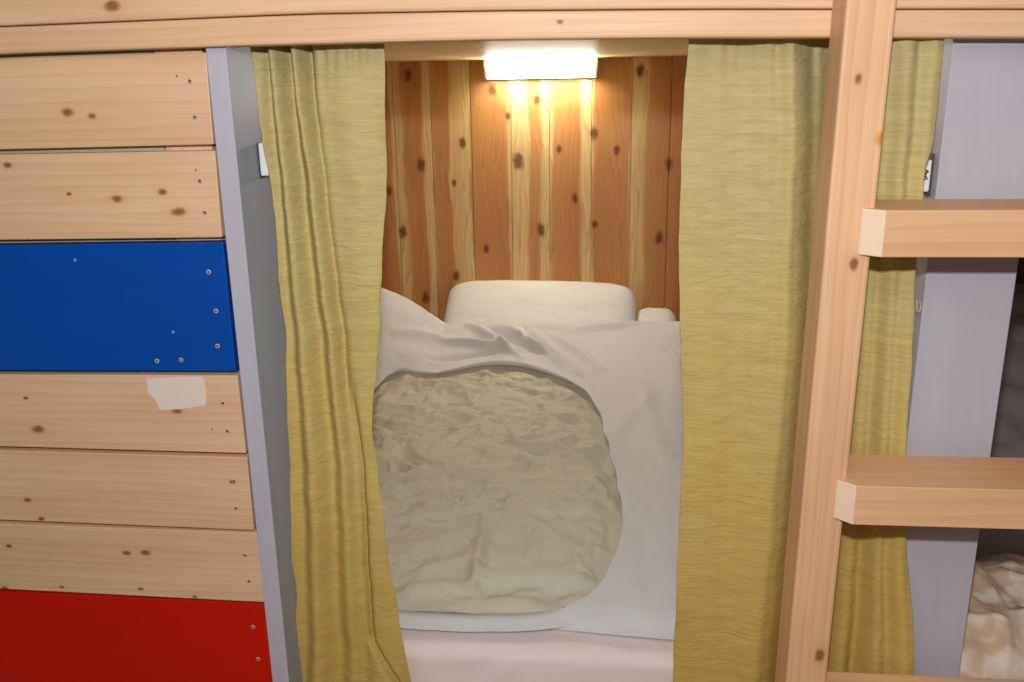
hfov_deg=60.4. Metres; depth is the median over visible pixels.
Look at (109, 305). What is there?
board
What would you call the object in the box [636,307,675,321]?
pillow
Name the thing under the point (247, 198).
panel
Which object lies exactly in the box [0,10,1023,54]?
header beam
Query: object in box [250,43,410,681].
curtain
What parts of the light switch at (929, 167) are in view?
plate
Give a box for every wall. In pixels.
[0,50,176,370]
[381,56,1023,321]
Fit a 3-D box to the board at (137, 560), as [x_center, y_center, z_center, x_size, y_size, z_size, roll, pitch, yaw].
[-0.710,0.368,1.490,0.597,0.131,0.022,1,16,5]
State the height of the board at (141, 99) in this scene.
0.131 m
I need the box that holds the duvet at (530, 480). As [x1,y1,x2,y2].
[372,288,683,639]
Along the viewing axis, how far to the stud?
1.29 m
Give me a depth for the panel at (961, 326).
1.28 m
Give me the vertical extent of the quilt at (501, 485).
0.164 m
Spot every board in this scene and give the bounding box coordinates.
[0,53,215,148]
[0,150,225,239]
[0,240,238,370]
[0,371,247,452]
[0,446,255,529]
[0,520,263,601]
[0,589,272,681]
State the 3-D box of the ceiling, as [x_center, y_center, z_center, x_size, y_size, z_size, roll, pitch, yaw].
[0.449,-0.710,2.054,3.700,0.030,1.815,1,16,5]
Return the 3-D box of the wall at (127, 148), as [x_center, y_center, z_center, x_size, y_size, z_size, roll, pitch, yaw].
[-0.987,0.146,1.474,0.967,1.241,0.012,1,16,5]
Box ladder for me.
[775,0,1023,681]
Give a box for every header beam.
[0,0,1023,26]
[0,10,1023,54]
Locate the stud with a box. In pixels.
[153,48,247,452]
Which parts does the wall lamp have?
plate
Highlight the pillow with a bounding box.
[444,280,635,330]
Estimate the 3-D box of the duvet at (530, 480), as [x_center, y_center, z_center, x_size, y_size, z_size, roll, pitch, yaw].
[-0.066,0.169,2.229,1.462,0.378,1.378,1,16,5]
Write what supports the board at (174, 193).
attached to the wall at (127, 148)
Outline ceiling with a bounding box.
[384,39,688,61]
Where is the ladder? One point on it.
(831, 485)
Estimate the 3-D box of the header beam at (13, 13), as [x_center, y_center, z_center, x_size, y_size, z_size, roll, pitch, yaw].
[-0.043,-0.513,1.160,1.557,0.179,0.034,1,16,5]
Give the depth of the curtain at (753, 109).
1.31 m
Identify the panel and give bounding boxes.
[206,47,302,681]
[906,39,1023,676]
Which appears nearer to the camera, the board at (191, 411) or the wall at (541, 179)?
the board at (191, 411)
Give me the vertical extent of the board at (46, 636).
0.231 m
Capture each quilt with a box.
[372,365,621,613]
[958,553,1023,679]
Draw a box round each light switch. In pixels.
[257,142,268,177]
[923,153,934,195]
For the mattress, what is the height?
0.256 m
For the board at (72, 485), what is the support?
attached to the wall at (127, 148)
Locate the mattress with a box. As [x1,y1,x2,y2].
[400,611,673,681]
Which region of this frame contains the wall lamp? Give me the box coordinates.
[484,58,597,78]
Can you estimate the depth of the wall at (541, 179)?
3.02 m
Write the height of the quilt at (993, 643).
0.176 m
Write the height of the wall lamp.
0.062 m
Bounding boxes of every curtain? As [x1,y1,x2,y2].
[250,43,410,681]
[673,39,943,681]

